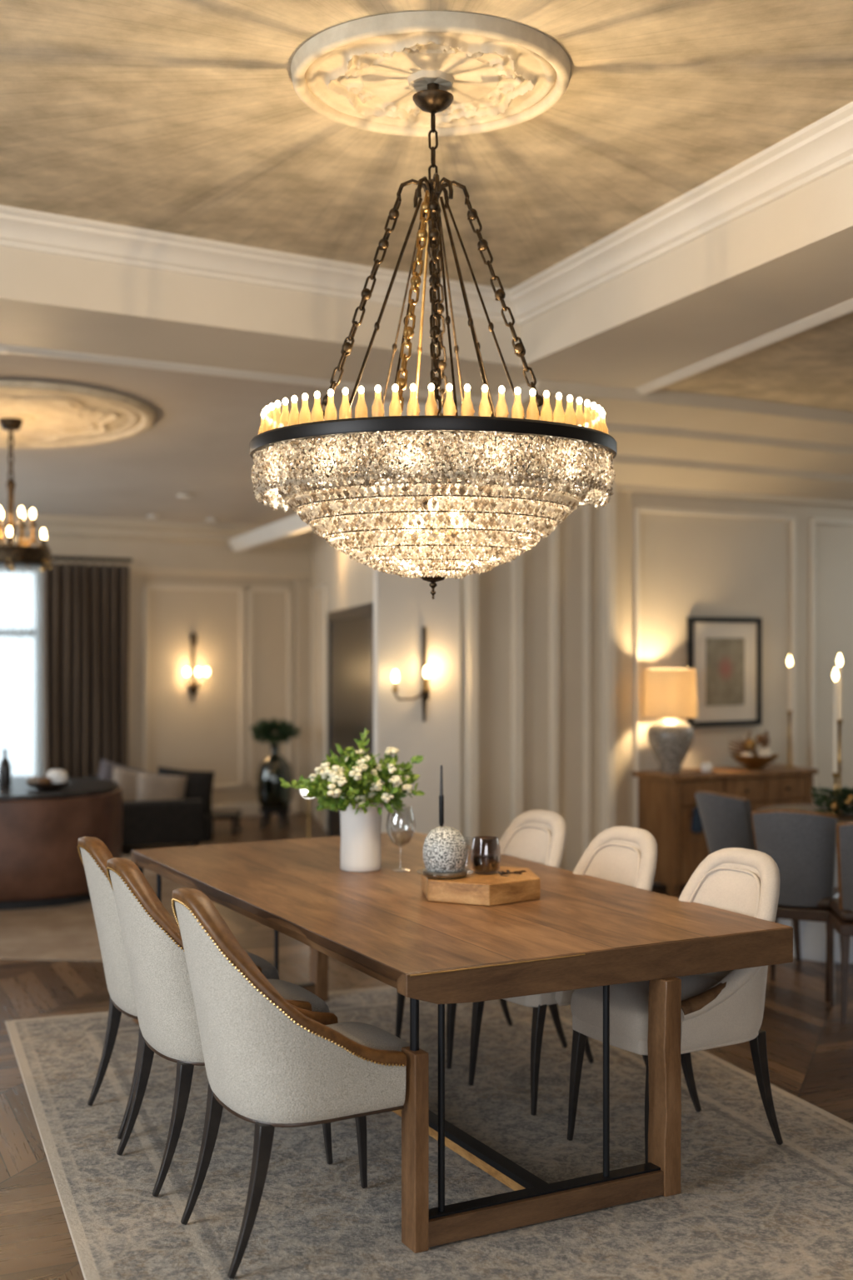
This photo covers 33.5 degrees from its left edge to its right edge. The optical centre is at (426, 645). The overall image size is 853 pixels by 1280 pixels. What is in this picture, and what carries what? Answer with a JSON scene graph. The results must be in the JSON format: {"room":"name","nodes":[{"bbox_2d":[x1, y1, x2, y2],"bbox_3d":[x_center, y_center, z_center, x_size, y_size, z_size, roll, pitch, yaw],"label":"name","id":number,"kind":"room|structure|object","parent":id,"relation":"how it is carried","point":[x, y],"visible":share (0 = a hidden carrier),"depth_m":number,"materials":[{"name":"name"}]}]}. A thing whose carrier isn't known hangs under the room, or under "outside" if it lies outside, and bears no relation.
{"room":"dining room","nodes":[
{"label":"dining room","id":0,"kind":"room"},
{"bbox_2d":[0,512,313,579],"bbox_3d":[-4.437,-0.959,11.818,7.967,0.610,0.400,0,0,-33],"label":"trim","id":1,"kind":"structure","parent":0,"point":[154,547],"depth_m":13.09,"materials":[{"name":"beige paint"}]},
{"bbox_2d":[128,575,294,804],"bbox_3d":[-2.321,-0.004,13.400,2.695,3.300,0.150,0,0,-33],"label":"wall","id":2,"kind":"structure","parent":0,"point":[200,733],"depth_m":13.47,"materials":[{"name":"beige paint"}]},
{"bbox_2d":[143,584,244,789],"bbox_3d":[-2.188,0.396,13.380,1.018,1.940,0.030,0,0,-33],"label":"trim","id":3,"kind":"structure","parent":2,"relation":"attached to","point":[146,587],"depth_m":13.39,"materials":[{"name":"beige paint"}]},
{"bbox_2d":[184,632,209,699],"bbox_3d":[-2.159,0.189,13.299,0.185,0.630,0.193,0,0,14],"label":"wall sconce","id":4,"kind":"object","parent":2,"relation":"attached to","point":[193,687],"visible":1,"depth_m":13.34,"materials":[{"name":"brown metal"}]},
{"bbox_2d":[211,800,295,816],"bbox_3d":[-2.272,1.581,13.325,2.695,0.130,0.030,0,0,-33],"label":"baseboard","id":5,"kind":"structure","parent":2,"relation":"attached to","point":[248,809],"depth_m":13.66,"materials":[{"name":"beige paint"}]},
{"bbox_2d":[247,586,291,787],"bbox_3d":[-1.526,0.396,13.809,0.470,1.940,0.030,0,0,-33],"label":"trim","id":6,"kind":"structure","parent":2,"relation":"attached to","point":[250,784],"depth_m":13.69,"materials":[{"name":"beige paint"}]},
{"bbox_2d":[294,579,311,813],"bbox_3d":[-1.216,0.496,13.993,0.177,2.300,0.060,0,0,-33],"label":"trim","id":7,"kind":"structure","parent":2,"relation":"attached to","point":[302,587],"depth_m":13.96,"materials":[{"name":"beige paint"}]},
{"bbox_2d":[0,353,468,525],"bbox_3d":[-3.260,-1.367,9.591,11.724,0.506,5.102,0,0,-32],"label":"ceiling","id":8,"kind":"structure","parent":0,"point":[197,444],"depth_m":9.90,"materials":[{"name":"paint"}]},
{"bbox_2d":[0,380,155,449],"bbox_3d":[-2.559,-1.397,8.700,1.760,0.155,1.756,0,0,-33],"label":"trim","id":9,"kind":"structure","parent":8,"relation":"attached to","point":[52,415],"depth_m":8.67,"materials":[{"name":"paint"}]},
{"bbox_2d":[0,418,52,572],"bbox_3d":[-2.550,-0.912,8.699,0.500,0.953,0.554,0,0,0],"label":"chandelier","id":10,"kind":"object","parent":9,"relation":"hanging from","point":[12,557],"visible":1,"depth_m":8.64,"materials":[{"name":"brown metal"}]},
{"bbox_2d":[175,493,192,497],"bbox_3d":[-1.989,-1.232,11.620,0.130,0.024,0.130,0,0,0],"label":"recessed light","id":11,"kind":"object","parent":8,"relation":"in","point":[181,495],"visible":1,"depth_m":11.58,"materials":[{"name":"beige paint"}]},
{"bbox_2d":[311,480,373,833],"bbox_3d":[-0.667,-0.004,11.668,0.150,3.300,4.900,0,0,-10],"label":"wall","id":12,"kind":"structure","parent":0,"point":[349,582],"depth_m":12.75,"materials":[{"name":"beige paint"}]},
{"bbox_2d":[228,490,373,551],"bbox_3d":[-0.996,-0.949,11.075,0.150,0.149,4.524,0,0,-20],"label":"trim","id":13,"kind":"structure","parent":12,"relation":"attached to","point":[292,525],"depth_m":11.78,"materials":[{"name":"beige paint"}]},
{"bbox_2d":[311,583,326,773],"bbox_3d":[-1.002,0.406,13.136,0.020,1.920,1.331,0,0,-10],"label":"trim","id":14,"kind":"structure","parent":12,"relation":"attached to","point":[324,585],"depth_m":12.48,"materials":[{"name":"beige paint"}]},
{"bbox_2d":[327,602,373,836],"bbox_3d":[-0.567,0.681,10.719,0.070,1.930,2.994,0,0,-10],"label":"door","id":15,"kind":"structure","parent":12,"relation":"in","point":[350,630],"depth_m":10.73,"materials":[{"name":"brown wood"}]},
{"bbox_2d":[373,400,460,834],"bbox_3d":[-0.056,0.046,8.902,0.587,3.200,0.060,0,0,-25],"label":"wall pier","id":16,"kind":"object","parent":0,"point":[402,606],"visible":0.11,"depth_m":8.87,"materials":[{"name":"beige paint"}]},
{"bbox_2d":[391,626,430,721],"bbox_3d":[-0.091,0.178,8.767,0.287,0.596,0.148,0,0,-25],"label":"wall sconce","id":17,"kind":"object","parent":16,"relation":"attached to","point":[425,692],"visible":1,"depth_m":8.84,"materials":[{"name":"brown metal"}]},
{"bbox_2d":[0,0,852,289],"bbox_3d":[-0.445,-1.949,1.990,11.911,0.100,11.980,0,0,0],"label":"ceiling","id":18,"kind":"structure","parent":0,"point":[186,117],"depth_m":5.19,"materials":[{"name":"paint"}]},
{"bbox_2d":[0,246,540,397],"bbox_3d":[-2.702,-1.766,6.361,9.459,0.465,1.071,0,0,-33],"label":"ceiling beam","id":19,"kind":"structure","parent":18,"relation":"attached to","point":[47,301],"depth_m":7.04,"materials":[{"name":"beige paint"}]},
{"bbox_2d":[0,101,852,324],"bbox_3d":[-0.877,-1.834,0.412,8.084,0.150,12.705,0,0,-22],"label":"trim","id":20,"kind":"structure","parent":18,"relation":"attached to","point":[825,147],"depth_m":6.49,"materials":[{"name":"beige paint"}]},
{"bbox_2d":[290,10,570,136],"bbox_3d":[0.014,-1.873,4.700,0.954,0.052,0.954,0,0,0],"label":"ceiling medallion","id":21,"kind":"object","parent":18,"relation":"attached to","point":[366,73],"depth_m":4.63,"materials":[{"name":"paint"}]},
{"bbox_2d":[249,82,617,599],"bbox_3d":[0.022,-1.019,4.700,1.210,1.730,1.210,0,0,-37],"label":"chandelier","id":22,"kind":"object","parent":18,"relation":"hanging from","point":[502,453],"visible":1,"depth_m":4.40,"materials":[{"name":"clear glass"}]},
{"bbox_2d":[520,163,852,389],"bbox_3d":[2.679,-1.766,2.481,0.962,0.465,13.884,0,0,-17],"label":"ceiling beam","id":23,"kind":"structure","parent":18,"relation":"attached to","point":[789,260],"depth_m":6.42,"materials":[{"name":"beige paint"}]},
{"bbox_2d":[0,812,852,1279],"bbox_3d":[-0.400,1.706,7.000,20.000,0.120,22.000,0,0,0],"label":"floor","id":24,"kind":"structure","parent":0,"point":[810,1051],"depth_m":6.03,"materials":[{"name":"brown wood"}]},
{"bbox_2d":[0,847,211,961],"bbox_3d":[-2.956,1.640,9.512,3.200,0.010,4.000,0,0,6],"label":"rug","id":25,"kind":"object","parent":24,"relation":"on","point":[65,932],"visible":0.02,"depth_m":8.12,"materials":[{"name":"beige carpet"}]},
{"bbox_2d":[0,776,122,909],"bbox_3d":[-3.050,1.280,9.350,2.040,0.711,1.387,0,0,0],"label":"console","id":26,"kind":"object","parent":25,"relation":"on","point":[41,865],"visible":0.81,"depth_m":8.82,"materials":[{"name":"brown wood"}]},
{"bbox_2d":[0,749,10,786],"bbox_3d":[-2.768,0.800,9.300,0.076,0.245,0.076,0,0,0],"label":"bottle","id":27,"kind":"object","parent":26,"relation":"on","point":[5,767],"visible":1,"depth_m":9.27,"materials":[{"name":"black glass"}]},
{"bbox_2d":[25,780,72,789],"bbox_3d":[-2.442,0.900,9.150,0.300,0.045,0.300,0,0,0],"label":"bowl","id":28,"kind":"object","parent":26,"relation":"on","point":[54,786],"visible":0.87,"depth_m":9.05,"materials":[{"name":"brown wood"}]},
{"bbox_2d":[26,776,39,784],"bbox_3d":[-2.532,0.873,9.150,0.101,0.059,0.084,0,0,0],"label":"bread roll","id":29,"kind":"object","parent":28,"relation":"in","point":[33,780],"visible":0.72,"depth_m":9.12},
{"bbox_2d":[36,777,51,784],"bbox_3d":[-2.462,0.873,9.120,0.096,0.056,0.080,0,0,0],"label":"bread roll","id":30,"kind":"object","parent":28,"relation":"in","point":[42,780],"visible":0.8,"depth_m":9.09,"materials":[{"name":"brown food"}]},
{"bbox_2d":[46,769,56,784],"bbox_3d":[-2.422,0.851,9.210,0.100,0.100,0.098,0,0,0],"label":"decorative ball","id":31,"kind":"object","parent":28,"relation":"in","point":[49,773],"visible":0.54,"depth_m":9.18,"materials":[{"name":"white ceramic"}]},
{"bbox_2d":[50,769,68,783],"bbox_3d":[-2.372,0.851,9.150,0.110,0.110,0.107,0,0,0],"label":"decorative ball","id":32,"kind":"object","parent":28,"relation":"in","point":[58,776],"visible":0.83,"depth_m":9.11,"materials":[{"name":"white ceramic"}]},
{"bbox_2d":[86,775,213,846],"bbox_3d":[-2.349,1.360,11.520,1.072,0.550,0.940,0,0,-20],"label":"sofa","id":33,"kind":"object","parent":25,"relation":"on","point":[178,821],"visible":0.37,"depth_m":11.14,"materials":[{"name":"black fabric"}]},
{"bbox_2d":[98,759,144,780],"bbox_3d":[-2.503,1.163,11.500,0.479,0.496,0.197,0,0,-28],"label":"cushion","id":34,"kind":"object","parent":33,"relation":"on","point":[106,772],"visible":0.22,"depth_m":11.46,"materials":[{"name":"grey fabric"}]},
{"bbox_2d":[112,766,154,801],"bbox_3d":[-2.378,1.182,11.420,0.397,0.423,0.178,0,0,-21],"label":"cushion","id":35,"kind":"object","parent":33,"relation":"on","point":[127,779],"visible":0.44,"depth_m":11.37,"materials":[{"name":"beige fabric"}]},
{"bbox_2d":[135,771,187,800],"bbox_3d":[-2.143,1.209,11.420,0.438,0.389,0.190,0,0,-17],"label":"cushion","id":36,"kind":"object","parent":33,"relation":"on","point":[151,787],"visible":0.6,"depth_m":11.38,"materials":[{"name":"beige fabric"}]},
{"bbox_2d":[157,766,214,817],"bbox_3d":[-1.987,1.220,11.650,0.523,0.462,0.202,0,0,-22],"label":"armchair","id":37,"kind":"object","parent":33,"relation":"on","point":[199,784],"visible":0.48,"depth_m":11.64,"materials":[{"name":"black fabric"}]},
{"bbox_2d":[211,810,241,834],"bbox_3d":[-1.814,1.561,12.573,0.300,0.170,0.400,0,0,0],"label":"table","id":38,"kind":"object","parent":24,"relation":"on","point":[216,814],"visible":0.55,"depth_m":12.43,"materials":[{"name":"brown wood"}]},
{"bbox_2d":[259,806,290,829],"bbox_3d":[-1.368,1.553,12.777,0.280,0.193,0.280,0,0,0],"label":"plant stand","id":39,"kind":"object","parent":24,"relation":"on","point":[267,812],"visible":0.89,"depth_m":12.69,"materials":[{"name":"brown wood"}]},
{"bbox_2d":[256,744,293,808],"bbox_3d":[-1.368,1.174,12.777,0.324,0.560,0.324,0,0,0],"label":"vase","id":40,"kind":"object","parent":39,"relation":"on","point":[271,794],"visible":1,"depth_m":12.65,"materials":[{"name":"black glass"}]},
{"bbox_2d":[250,717,301,745],"bbox_3d":[-1.364,0.995,12.771,0.479,0.701,0.477,0,0,0],"label":"potted plant","id":41,"kind":"object","parent":40,"relation":"in","point":[263,731],"visible":0.99,"depth_m":12.71,"materials":[{"name":"green plant"}]},
{"bbox_2d":[301,789,310,838],"bbox_3d":[-0.846,1.308,10.200,0.180,0.653,0.180,0,0,0],"label":"globe lamp","id":42,"kind":"object","parent":24,"relation":"on","point":[304,792],"visible":0.21,"depth_m":10.19,"materials":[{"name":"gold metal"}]},
{"bbox_2d":[5,985,852,1279],"bbox_3d":[0.250,1.640,4.353,2.610,0.010,4.900,0,0,-21],"label":"rug","id":43,"kind":"object","parent":24,"relation":"on","point":[749,1206],"visible":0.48,"depth_m":4.39,"materials":[{"name":"grey carpet"}]},
{"bbox_2d":[77,836,279,1139],"bbox_3d":[-0.879,1.143,4.978,0.680,0.981,0.537,0,0,-28],"label":"armchair","id":44,"kind":"object","parent":43,"relation":"on","point":[94,855],"visible":0.37,"depth_m":4.79,"materials":[{"name":"beige fabric"}]},
{"bbox_2d":[245,950,279,979],"bbox_3d":[-0.811,1.154,5.012,0.525,0.122,0.415,0,0,-28],"label":"seat cushion","id":45,"kind":"object","parent":44,"relation":"on","point":[268,970],"depth_m":4.96,"materials":[{"name":"grey fabric"}]},
{"bbox_2d":[106,857,333,1197],"bbox_3d":[-0.668,1.143,4.489,0.680,0.981,0.537,0,0,-28],"label":"armchair","id":46,"kind":"object","parent":43,"relation":"on","point":[167,1015],"visible":0.57,"depth_m":4.25,"materials":[{"name":"beige fabric"}]},
{"bbox_2d":[267,979,329,1012],"bbox_3d":[-0.601,1.154,4.524,0.525,0.122,0.415,0,0,-28],"label":"seat cushion","id":47,"kind":"object","parent":46,"relation":"on","point":[289,991],"depth_m":4.51,"materials":[{"name":"grey fabric"}]},
{"bbox_2d":[171,887,409,1279],"bbox_3d":[-0.368,1.143,3.947,0.680,0.981,0.537,0,0,-28],"label":"armchair","id":48,"kind":"object","parent":43,"relation":"on","point":[271,1062],"visible":0.97,"depth_m":3.71,"materials":[{"name":"beige fabric"}]},
{"bbox_2d":[325,1021,409,1051],"bbox_3d":[-0.301,1.154,3.981,0.525,0.122,0.415,0,0,-28],"label":"seat cushion","id":49,"kind":"object","parent":48,"relation":"on","point":[367,1035],"depth_m":4.02,"materials":[{"name":"grey fabric"}]},
{"bbox_2d":[131,830,793,1253],"bbox_3d":[-0.062,1.260,5.308,1.375,0.749,2.683,0,0,-28],"label":"dining table","id":50,"kind":"object","parent":43,"relation":"on","point":[582,931],"visible":0.94,"depth_m":4.31,"materials":[{"name":"brown wood"}]},
{"bbox_2d":[339,800,383,871],"bbox_3d":[-0.261,0.751,5.620,0.186,0.268,0.186,0,0,0],"label":"vase","id":51,"kind":"object","parent":50,"relation":"on","point":[360,850],"visible":0.77,"depth_m":5.55,"materials":[{"name":"white ceramic"}]},
{"bbox_2d":[280,727,424,815],"bbox_3d":[-0.275,0.580,5.601,0.500,0.512,0.492,0,0,-44],"label":"bouquet","id":52,"kind":"object","parent":51,"relation":"in","point":[360,781],"visible":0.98,"depth_m":5.50,"materials":[{"name":"green plant"}]},
{"bbox_2d":[385,806,415,871],"bbox_3d":[-0.102,0.760,5.579,0.116,0.250,0.116,0,0,0],"label":"wine glass","id":53,"kind":"object","parent":50,"relation":"on","point":[395,869],"visible":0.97,"depth_m":5.58,"materials":[{"name":"clear glass"}]},
{"bbox_2d":[385,806,415,846],"bbox_3d":[-0.102,0.713,5.579,0.116,0.156,0.116,0,0,0],"label":"bowl","id":54,"kind":"object","parent":53,"relation":"attached to","point":[412,807],"depth_m":5.57,"materials":[{"name":"clear glass"}]},
{"bbox_2d":[421,864,540,905],"bbox_3d":[0.190,0.848,5.040,0.395,0.074,0.454,0,0,-6],"label":"wooden tray","id":55,"kind":"object","parent":50,"relation":"on","point":[475,888],"visible":0.95,"depth_m":4.88,"materials":[{"name":"brown wood"}]},
{"bbox_2d":[416,826,473,879],"bbox_3d":[0.065,0.724,4.990,0.200,0.173,0.200,0,0,0],"label":"jar","id":56,"kind":"object","parent":55,"relation":"on","point":[444,849],"visible":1,"depth_m":4.93,"materials":[{"name":"grey ceramic"}]},
{"bbox_2d":[439,765,444,826],"bbox_3d":[0.054,0.620,5.115,0.044,0.380,0.043,0,0,0],"label":"taper candle","id":57,"kind":"object","parent":56,"relation":"in","point":[441,796],"visible":0.65,"depth_m":5.11,"materials":[{"name":"black wax"}]},
{"bbox_2d":[470,835,500,874],"bbox_3d":[0.211,0.748,5.060,0.110,0.125,0.110,0,0,0],"label":"tumbler","id":58,"kind":"object","parent":55,"relation":"on","point":[485,863],"visible":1,"depth_m":5.03,"materials":[{"name":"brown glass"}]},
{"bbox_2d":[497,869,526,874],"bbox_3d":[0.303,0.797,4.994,0.105,0.022,0.072,0,0,0],"label":"sprig","id":59,"kind":"object","parent":55,"relation":"on","point":[508,872],"visible":1,"depth_m":5.00,"materials":[{"name":"plant"}]},
{"bbox_2d":[395,810,568,1069],"bbox_3d":[0.241,1.163,5.789,0.668,0.940,0.538,0,0,-32],"label":"armchair","id":60,"kind":"object","parent":43,"relation":"on","point":[537,836],"visible":0.16,"depth_m":5.86,"materials":[{"name":"beige fabric"}]},
{"bbox_2d":[468,825,657,1115],"bbox_3d":[0.526,1.163,5.250,0.668,0.940,0.538,0,0,-32],"label":"armchair","id":61,"kind":"object","parent":43,"relation":"on","point":[625,855],"visible":0.2,"depth_m":5.26,"materials":[{"name":"beige fabric"}]},
{"bbox_2d":[566,847,783,1163],"bbox_3d":[0.834,1.163,4.666,0.668,0.940,0.538,0,0,-32],"label":"armchair","id":62,"kind":"object","parent":43,"relation":"on","point":[723,1008],"visible":0.56,"depth_m":4.58,"materials":[{"name":"beige fabric"}]},
{"bbox_2d":[570,975,719,1041],"bbox_3d":[0.774,1.154,4.630,0.525,0.122,0.415,0,0,-32],"label":"seat cushion","id":63,"kind":"object","parent":62,"relation":"on","point":[628,1002],"depth_m":4.51,"materials":[{"name":"beige fabric"}]},
{"bbox_2d":[632,764,818,894],"bbox_3d":[2.068,1.251,9.771,1.260,0.790,0.460,0,0,-27],"label":"sideboard","id":64,"kind":"object","parent":24,"relation":"on","point":[667,802],"visible":0.52,"depth_m":9.47,"materials":[{"name":"brown wood"}]},
{"bbox_2d":[644,668,697,773],"bbox_3d":[1.649,0.505,9.569,0.360,0.700,0.360,0,0,0],"label":"table lamp","id":65,"kind":"object","parent":64,"relation":"on","point":[671,695],"visible":1,"depth_m":9.44,"materials":[{"name":"beige fabric"}]},
{"bbox_2d":[691,800,703,833],"bbox_3d":[1.790,1.111,9.371,0.080,0.250,0.080,0,0,-27],"label":"tassel","id":66,"kind":"object","parent":64,"relation":"hanging from","point":[697,824],"visible":0.8,"depth_m":9.35,"materials":[{"name":"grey fabric"}]},
{"bbox_2d":[700,762,713,772],"bbox_3d":[1.899,0.822,9.607,0.084,0.066,0.084,0,0,0],"label":"tealight holder","id":67,"kind":"object","parent":64,"relation":"on","point":[705,767],"visible":1,"depth_m":9.58,"materials":[{"name":"white ceramic"}]},
{"bbox_2d":[730,752,779,769],"bbox_3d":[2.294,0.807,9.898,0.340,0.095,0.340,0,0,0],"label":"bowl","id":68,"kind":"object","parent":64,"relation":"on","point":[755,762],"visible":0.94,"depth_m":9.80,"materials":[{"name":"brown wood"}]},
{"bbox_2d":[740,750,754,756],"bbox_3d":[2.239,0.780,9.898,0.100,0.090,0.098,0,0,0],"label":"decorative ball","id":69,"kind":"object","parent":68,"relation":"in","point":[748,753],"visible":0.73,"depth_m":9.87,"materials":[{"name":"beige wax"}]},
{"bbox_2d":[744,739,757,749],"bbox_3d":[2.264,0.690,9.898,0.090,0.081,0.088,0,0,0],"label":"decorative ball","id":70,"kind":"object","parent":69,"relation":"on","point":[750,744],"visible":1,"depth_m":9.87,"materials":[{"name":"gold metal"}]},
{"bbox_2d":[729,730,769,756],"bbox_3d":[2.260,0.698,9.911,0.277,0.211,0.082,0,0,0],"label":"branch","id":71,"kind":"object","parent":68,"relation":"in","point":[743,749],"visible":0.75,"depth_m":9.89,"materials":[{"name":"brown plant"}]},
{"bbox_2d":[758,747,772,756],"bbox_3d":[2.364,0.755,9.898,0.100,0.090,0.098,0,0,0],"label":"decorative ball","id":72,"kind":"object","parent":68,"relation":"in","point":[766,752],"visible":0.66,"depth_m":9.86,"materials":[{"name":"beige wax"}]},
{"bbox_2d":[756,734,767,744],"bbox_3d":[2.344,0.655,9.898,0.080,0.072,0.078,0,0,0],"label":"decorative ball","id":73,"kind":"object","parent":72,"relation":"on","point":[762,739],"visible":1,"depth_m":9.87,"materials":[{"name":"beige leather"}]},
{"bbox_2d":[782,655,797,767],"bbox_3d":[2.559,0.461,9.977,0.100,0.788,0.100,0,0,0],"label":"candlestick","id":74,"kind":"object","parent":64,"relation":"on","point":[789,662],"visible":1,"depth_m":9.97,"materials":[{"name":"gold metal"}]},
{"bbox_2d":[787,655,792,710],"bbox_3d":[2.559,0.266,9.977,0.033,0.399,0.033,0,0,0],"label":"candle","id":75,"kind":"object","parent":74,"relation":"on","point":[789,662],"depth_m":9.97,"materials":[{"name":"white wax"}]},
{"bbox_2d":[695,790,801,961],"bbox_3d":[1.669,1.199,7.442,0.480,0.896,0.397,0,0,-29],"label":"dining chair","id":76,"kind":"object","parent":24,"relation":"on","point":[726,818],"visible":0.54,"depth_m":7.28,"materials":[{"name":"fabric"}]},
{"bbox_2d":[751,809,840,1006],"bbox_3d":[1.769,1.199,6.703,0.397,0.896,0.480,0,0,25],"label":"dining chair","id":77,"kind":"object","parent":24,"relation":"on","point":[802,843],"visible":0.72,"depth_m":6.52,"materials":[{"name":"fabric"}]},
{"bbox_2d":[755,804,852,963],"bbox_3d":[2.220,1.275,7.680,0.860,0.742,0.860,0,0,0],"label":"round table","id":78,"kind":"object","parent":24,"relation":"on","point":[812,934],"visible":0.2,"depth_m":7.42,"materials":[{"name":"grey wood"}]},
{"bbox_2d":[810,785,852,814],"bbox_3d":[2.275,0.829,7.615,0.413,0.164,0.292,0,0,0],"label":"flower arrangement","id":79,"kind":"object","parent":78,"relation":"on","point":[847,796],"visible":0.97,"depth_m":7.60,"materials":[{"name":"green plant"}]},
{"bbox_2d":[825,667,845,814],"bbox_3d":[2.201,0.508,7.620,0.100,0.789,0.100,0,0,0],"label":"candlestick","id":80,"kind":"object","parent":78,"relation":"on","point":[835,774],"visible":0.88,"depth_m":7.61,"materials":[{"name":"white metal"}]},
{"bbox_2d":[832,667,839,772],"bbox_3d":[2.201,0.403,7.620,0.033,0.578,0.033,0,0,0],"label":"candle","id":81,"kind":"object","parent":80,"relation":"on","point":[835,675],"depth_m":7.61,"materials":[{"name":"white wax"}]},
{"bbox_2d":[830,653,843,809],"bbox_3d":[2.290,0.471,7.850,0.100,0.863,0.100,0,0,0],"label":"candlestick","id":82,"kind":"object","parent":78,"relation":"on","point":[840,721],"visible":0.74,"depth_m":7.84,"materials":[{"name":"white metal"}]},
{"bbox_2d":[836,653,843,719],"bbox_3d":[2.290,0.228,7.850,0.033,0.376,0.033,0,0,0],"label":"candle","id":83,"kind":"object","parent":82,"relation":"on","point":[839,661],"depth_m":7.84,"materials":[{"name":"white wax"}]},
{"bbox_2d":[825,821,852,1024],"bbox_3d":[2.006,1.199,6.330,0.397,0.896,0.480,0,0,6],"label":"dining chair","id":84,"kind":"object","parent":24,"relation":"on","point":[842,919],"visible":0.98,"depth_m":6.20,"materials":[{"name":"fabric"}]},
{"bbox_2d":[460,487,600,871],"bbox_3d":[0.745,-0.054,9.460,1.125,3.400,0.200,0,0,-26],"label":"curtain","id":85,"kind":"object","parent":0,"point":[494,586],"visible":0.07,"depth_m":9.35,"materials":[{"name":"beige fabric"}]},
{"bbox_2d":[463,485,478,847],"bbox_3d":[0.285,0.171,9.064,0.061,2.950,0.100,0,0,-26],"label":"trim","id":86,"kind":"structure","parent":85,"relation":"attached to","point":[470,582],"depth_m":9.03,"materials":[{"name":"beige paint"}]},
{"bbox_2d":[510,485,523,823],"bbox_3d":[0.592,0.171,9.244,0.069,2.950,0.050,0,0,-26],"label":"trim","id":87,"kind":"structure","parent":85,"relation":"attached to","point":[517,565],"depth_m":9.23,"materials":[{"name":"beige paint"}]},
{"bbox_2d":[523,486,530,812],"bbox_3d":[0.649,0.171,9.292,0.076,2.950,0.015,0,0,-26],"label":"trim","id":88,"kind":"structure","parent":85,"relation":"attached to","point":[527,555],"depth_m":9.29,"materials":[{"name":"beige paint"}]},
{"bbox_2d":[549,493,559,814],"bbox_3d":[0.844,0.171,9.372,0.052,2.950,0.045,0,0,-26],"label":"trim","id":89,"kind":"structure","parent":85,"relation":"attached to","point":[554,536],"depth_m":9.35,"materials":[{"name":"beige paint"}]},
{"bbox_2d":[583,499,591,853],"bbox_3d":[1.078,0.171,9.497,0.046,2.950,0.030,0,0,-26],"label":"trim","id":90,"kind":"structure","parent":85,"relation":"attached to","point":[587,509],"depth_m":9.48,"materials":[{"name":"beige paint"}]},
{"bbox_2d":[624,490,852,826],"bbox_3d":[3.384,-0.054,10.993,5.000,3.400,0.200,0,0,-31],"label":"wall","id":91,"kind":"structure","parent":0,"point":[692,565],"depth_m":10.24,"materials":[{"name":"beige paint"}]},
{"bbox_2d":[600,480,616,832],"bbox_3d":[1.226,0.171,9.536,0.067,2.950,0.090,0,0,-26],"label":"trim","id":92,"kind":"structure","parent":91,"relation":"attached to","point":[608,512],"depth_m":9.50,"materials":[{"name":"beige paint"}]},
{"bbox_2d":[616,490,624,826],"bbox_3d":[1.288,0.171,9.601,0.101,2.950,0.030,0,0,-26],"label":"trim","id":93,"kind":"structure","parent":91,"relation":"attached to","point":[620,493],"depth_m":9.60,"materials":[{"name":"beige paint"}]},
{"bbox_2d":[460,380,852,507],"bbox_3d":[3.129,-1.314,10.169,6.304,0.520,1.150,0,0,-30],"label":"trim","id":94,"kind":"structure","parent":91,"relation":"attached to","point":[674,442],"depth_m":9.30,"materials":[{"name":"beige paint"}]},
{"bbox_2d":[634,505,796,827],"bbox_3d":[2.077,0.196,10.073,1.514,2.300,0.030,0,0,-31],"label":"trim","id":95,"kind":"structure","parent":91,"relation":"attached to","point":[637,510],"depth_m":9.83,"materials":[{"name":"beige paint"}]},
{"bbox_2d":[687,616,762,727],"bbox_3d":[2.128,0.184,10.096,0.683,0.774,0.036,0,0,-31],"label":"framed picture","id":96,"kind":"object","parent":91,"relation":"attached to","point":[725,653],"visible":0.88,"depth_m":10.09,"materials":[{"name":"black metal"}]},
{"bbox_2d":[706,638,744,705],"bbox_3d":[2.130,0.184,10.093,0.362,0.480,0.006,0,0,-31],"label":"print","id":97,"kind":"object","parent":96,"relation":"attached to","point":[725,657],"depth_m":10.09},
{"bbox_2d":[810,517,852,804],"bbox_3d":[3.451,0.196,10.899,1.366,2.300,0.030,0,0,-31],"label":"trim","id":98,"kind":"structure","parent":91,"relation":"attached to","point":[812,520],"depth_m":10.54,"materials":[{"name":"beige paint"}]},
{"bbox_2d":[659,311,852,411],"bbox_3d":[4.883,-1.569,3.100,9.435,0.050,14.200,0,0,0],"label":"ceiling","id":99,"kind":"structure","parent":0,"point":[813,367],"depth_m":8.04,"materials":[{"name":"paint"}]},
{"bbox_2d":[0,298,852,404],"bbox_3d":[-1.062,-1.534,1.457,8.483,0.060,13.827,0,0,-16],"label":"trim","id":100,"kind":"structure","parent":99,"relation":"attached to","point":[844,308],"depth_m":7.62,"materials":[{"name":"beige paint"}]},
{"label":"wall window","id":101,"kind":"structure","parent":0,"visible":0},
{"bbox_2d":[51,555,132,562],"bbox_3d":[-3.583,-0.764,12.062,2.250,0.033,0.033,0,0,-33],"label":"curtain rod","id":102,"kind":"object","parent":101,"relation":"attached to","point":[54,557],"visible":0.53,"depth_m":12.46,"materials":[{"name":"black metal"}]},
{"bbox_2d":[0,566,42,776],"bbox_3d":[-3.860,0.436,11.954,1.254,2.380,0.089,0,0,-33],"label":"window","id":103,"kind":"structure","parent":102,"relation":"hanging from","point":[21,590],"depth_m":12.20,"materials":[{"name":"white glass"}]},
{"bbox_2d":[42,562,129,778],"bbox_3d":[-2.970,0.456,12.393,0.795,2.340,0.192,0,0,-33],"label":"curtain","id":104,"kind":"object","parent":102,"relation":"hanging from","point":[86,607],"visible":0.66,"depth_m":12.36,"materials":[{"name":"brown fabric"}]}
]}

